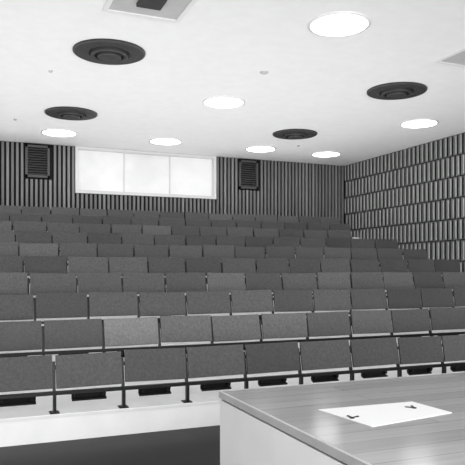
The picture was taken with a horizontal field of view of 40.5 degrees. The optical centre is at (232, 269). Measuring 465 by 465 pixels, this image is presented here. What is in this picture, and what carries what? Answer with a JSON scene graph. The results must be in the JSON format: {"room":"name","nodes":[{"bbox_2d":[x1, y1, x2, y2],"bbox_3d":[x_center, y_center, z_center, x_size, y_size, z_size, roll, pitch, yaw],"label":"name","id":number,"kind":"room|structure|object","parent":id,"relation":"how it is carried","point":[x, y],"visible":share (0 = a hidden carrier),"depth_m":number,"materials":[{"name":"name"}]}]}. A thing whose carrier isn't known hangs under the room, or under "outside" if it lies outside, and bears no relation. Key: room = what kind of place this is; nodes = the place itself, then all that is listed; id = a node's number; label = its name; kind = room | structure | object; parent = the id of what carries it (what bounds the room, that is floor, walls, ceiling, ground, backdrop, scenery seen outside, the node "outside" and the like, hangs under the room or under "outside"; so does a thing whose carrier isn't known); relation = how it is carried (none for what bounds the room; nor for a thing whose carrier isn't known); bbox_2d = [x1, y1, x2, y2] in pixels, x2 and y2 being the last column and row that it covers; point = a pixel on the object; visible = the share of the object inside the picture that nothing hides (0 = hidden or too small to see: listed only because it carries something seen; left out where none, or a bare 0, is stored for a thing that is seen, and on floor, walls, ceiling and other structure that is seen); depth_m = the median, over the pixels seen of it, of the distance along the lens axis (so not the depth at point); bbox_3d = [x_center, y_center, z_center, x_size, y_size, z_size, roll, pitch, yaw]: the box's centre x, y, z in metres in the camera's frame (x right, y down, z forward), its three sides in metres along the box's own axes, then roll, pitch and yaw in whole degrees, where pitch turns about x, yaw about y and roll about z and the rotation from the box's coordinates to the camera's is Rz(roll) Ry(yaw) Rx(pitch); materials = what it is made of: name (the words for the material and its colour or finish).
{"room":"lecture hall","nodes":[
{"label":"lecture hall","id":0,"kind":"room"},
{"bbox_2d":[0,425,219,464],"bbox_3d":[-0.569,1.565,5.603,15.740,0.200,18.800,0,0,-22],"label":"floor","id":1,"kind":"structure","parent":0,"point":[198,445],"depth_m":5.14,"materials":[{"name":"carpet"}]},
{"bbox_2d":[219,372,464,464],"bbox_3d":[1.554,1.015,2.742,2.844,0.900,1.594,0,0,-22],"label":"desk","id":2,"kind":"object","parent":1,"relation":"on","point":[279,425],"visible":1,"depth_m":2.46,"materials":[{"name":"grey wood"}]},
{"bbox_2d":[318,401,451,426],"bbox_3d":[0.619,0.564,2.485,0.463,0.002,0.314,0,0,-22],"label":"sheet","id":3,"kind":"object","parent":2,"relation":"on","point":[378,414],"visible":1,"depth_m":2.49,"materials":[{"name":"white paper"}]},
{"bbox_2d":[0,141,344,229],"bbox_3d":[-4.089,-0.672,14.187,15.740,4.275,0.245,0,0,-22],"label":"wall","id":4,"kind":"structure","parent":0,"point":[285,188],"depth_m":15.60,"materials":[{"name":"black wood"}]},
{"bbox_2d":[25,144,49,177],"bbox_3d":[-4.322,-2.405,13.964,0.520,0.710,0.080,0,0,-22],"label":"air vent","id":5,"kind":"object","parent":4,"relation":"in","point":[37,157],"visible":1,"depth_m":13.96,"materials":[{"name":"black metal"}]},
{"bbox_2d":[75,146,215,198],"bbox_3d":[-2.016,-2.277,14.996,3.410,1.055,0.220,0,0,-22],"label":"window","id":6,"kind":"structure","parent":4,"relation":"in","point":[97,170],"depth_m":15.03,"materials":[{"name":"white glass"}]},
{"bbox_2d":[238,160,257,188],"bbox_3d":[0.397,-2.405,15.900,0.520,0.710,0.080,0,0,-22],"label":"air vent","id":7,"kind":"object","parent":4,"relation":"in","point":[247,169],"visible":1,"depth_m":15.89,"materials":[{"name":"black metal"}]},
{"bbox_2d":[0,0,464,165],"bbox_3d":[-0.834,-2.910,6.251,15.740,0.200,20.200,0,0,-22],"label":"ceiling","id":8,"kind":"structure","parent":0,"point":[320,84],"depth_m":9.15,"materials":[{"name":"paint"}]},
{"bbox_2d":[41,128,76,136],"bbox_3d":[-3.538,-2.796,12.870,0.720,0.028,0.720,0,0,-22],"label":"recessed light","id":9,"kind":"object","parent":8,"relation":"in","point":[51,132],"depth_m":12.78,"materials":[{"name":"white plastic"}]},
{"bbox_2d":[45,106,97,120],"bbox_3d":[-2.886,-2.764,11.279,0.920,0.092,0.920,0,0,-22],"label":"air diffuser","id":10,"kind":"object","parent":8,"relation":"in","point":[62,112],"depth_m":11.13,"materials":[{"name":"grey metal"}]},
{"bbox_2d":[72,38,144,64],"bbox_3d":[-1.584,-2.764,8.105,0.920,0.092,0.920,0,0,-22],"label":"air diffuser","id":11,"kind":"object","parent":8,"relation":"in","point":[100,51],"depth_m":7.97,"materials":[{"name":"grey metal"}]},
{"bbox_2d":[102,0,197,22],"bbox_3d":[-0.843,-2.790,6.561,0.860,0.040,0.860,0,0,-22],"label":"ceiling access panel","id":12,"kind":"object","parent":8,"relation":"in","point":[174,11],"depth_m":6.75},
{"bbox_2d":[149,138,181,144],"bbox_3d":[-1.456,-2.796,13.724,0.720,0.028,0.720,0,0,-22],"label":"recessed light","id":13,"kind":"object","parent":8,"relation":"in","point":[162,141],"depth_m":13.65,"materials":[{"name":"white plastic"}]},
{"bbox_2d":[202,96,244,107],"bbox_3d":[-0.147,-2.796,10.532,0.720,0.028,0.720,0,0,-22],"label":"recessed light","id":14,"kind":"object","parent":8,"relation":"in","point":[216,101],"depth_m":10.47,"materials":[{"name":"white plastic"}]},
{"bbox_2d":[245,146,275,151],"bbox_3d":[0.653,-2.796,14.589,0.720,0.028,0.720,0,0,-22],"label":"recessed light","id":15,"kind":"object","parent":8,"relation":"in","point":[252,148],"depth_m":14.48,"materials":[{"name":"white plastic"}]},
{"bbox_2d":[273,129,316,139],"bbox_3d":[1.287,-2.764,12.990,0.920,0.092,0.920,0,0,-22],"label":"air diffuser","id":16,"kind":"object","parent":8,"relation":"in","point":[291,134],"depth_m":12.83,"materials":[{"name":"grey metal"}]},
{"bbox_2d":[311,151,340,156],"bbox_3d":[2.263,-2.796,15.249,0.720,0.028,0.720,0,0,-22],"label":"recessed light","id":17,"kind":"object","parent":8,"relation":"in","point":[322,153],"depth_m":15.18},
{"bbox_2d":[307,11,370,36],"bbox_3d":[1.219,-2.796,7.201,0.720,0.028,0.720,0,0,-22],"label":"recessed light","id":18,"kind":"object","parent":8,"relation":"in","point":[340,23],"depth_m":7.14,"materials":[{"name":"white plastic"}]},
{"bbox_2d":[367,82,426,99],"bbox_3d":[2.570,-2.764,9.863,0.920,0.092,0.920,0,0,-22],"label":"air diffuser","id":19,"kind":"object","parent":8,"relation":"in","point":[394,90],"depth_m":9.72,"materials":[{"name":"grey metal"}]},
{"bbox_2d":[400,119,438,127],"bbox_3d":[3.572,-2.796,12.057,0.720,0.028,0.720,0,0,-22],"label":"recessed light","id":20,"kind":"object","parent":8,"relation":"in","point":[415,123],"depth_m":11.98,"materials":[{"name":"white plastic"}]},
{"bbox_2d":[0,231,464,446],"bbox_3d":[-2.341,0.309,9.926,15.340,2.311,9.056,0,0,-22],"label":"floor","id":21,"kind":"structure","parent":0,"point":[23,424],"depth_m":5.82,"materials":[{"name":"concrete"}]},
{"bbox_2d":[0,205,340,228],"bbox_3d":[-3.611,-1.103,13.600,13.844,0.514,0.126,0,0,-22],"label":"seating","id":22,"kind":"object","parent":21,"relation":"on","point":[3,208],"visible":0.38,"depth_m":14.41,"materials":[{"name":"grey fabric"}]},
{"bbox_2d":[0,221,350,246],"bbox_3d":[-3.445,-0.641,11.669,13.244,0.515,0.127,0,0,-22],"label":"seating","id":23,"kind":"object","parent":21,"relation":"on","point":[4,225],"visible":0.39,"depth_m":12.56,"materials":[{"name":"grey fabric"}]},
{"bbox_2d":[0,213,351,237],"bbox_3d":[-3.519,-0.872,12.638,13.844,0.514,0.126,0,0,-22],"label":"seating","id":24,"kind":"object","parent":21,"relation":"on","point":[81,219],"visible":0.31,"depth_m":13.49,"materials":[{"name":"grey fabric"}]},
{"bbox_2d":[0,231,398,258],"bbox_3d":[-2.817,-0.411,10.927,13.844,0.516,0.127,0,0,-22],"label":"seating","id":25,"kind":"object","parent":21,"relation":"on","point":[39,237],"visible":0.42,"depth_m":11.72,"materials":[{"name":"grey fabric"}]},
{"bbox_2d":[0,242,427,271],"bbox_3d":[-2.466,-0.180,10.070,13.844,0.517,0.125,0,0,-22],"label":"seating","id":26,"kind":"object","parent":21,"relation":"on","point":[6,248],"visible":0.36,"depth_m":10.85,"materials":[{"name":"grey fabric"}]},
{"bbox_2d":[0,256,459,286],"bbox_3d":[-2.115,0.053,9.215,13.844,0.512,0.126,0,0,-22],"label":"seating","id":27,"kind":"object","parent":21,"relation":"on","point":[31,264],"visible":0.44,"depth_m":9.93,"materials":[{"name":"grey fabric"}]},
{"bbox_2d":[0,335,464,413],"bbox_3d":[-0.710,0.976,5.790,13.844,0.514,0.123,0,0,-22],"label":"seating","id":28,"kind":"object","parent":21,"relation":"on","point":[24,373],"visible":0.92,"depth_m":5.99,"materials":[{"name":"grey fabric"}]},
{"bbox_2d":[0,307,464,357],"bbox_3d":[-1.061,0.745,6.646,13.844,0.514,0.124,0,0,-22],"label":"seating","id":29,"kind":"object","parent":21,"relation":"on","point":[78,333],"visible":0.77,"depth_m":6.99,"materials":[{"name":"grey fabric"}]},
{"bbox_2d":[0,287,464,325],"bbox_3d":[-1.413,0.513,7.503,13.844,0.515,0.127,0,0,-22],"label":"seating","id":30,"kind":"object","parent":21,"relation":"on","point":[45,305],"visible":0.67,"depth_m":7.99,"materials":[{"name":"grey fabric"}]},
{"bbox_2d":[0,272,464,304],"bbox_3d":[-1.764,0.283,8.359,13.844,0.514,0.127,0,0,-22],"label":"seating","id":31,"kind":"object","parent":21,"relation":"on","point":[11,283],"visible":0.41,"depth_m":8.98,"materials":[{"name":"grey fabric"}]},
{"bbox_2d":[345,132,464,271],"bbox_3d":[6.597,-0.620,8.542,0.250,4.380,18.800,0,0,-22],"label":"wall","id":32,"kind":"structure","parent":0,"point":[414,196],"depth_m":14.29,"materials":[{"name":"black wood"}]},
{"bbox_2d":[433,47,464,67],"bbox_3d":[3.265,-2.790,8.246,0.860,0.040,0.860,0,0,-22],"label":"ceiling access panel","id":33,"kind":"object","parent":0,"point":[457,58],"depth_m":8.39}
]}

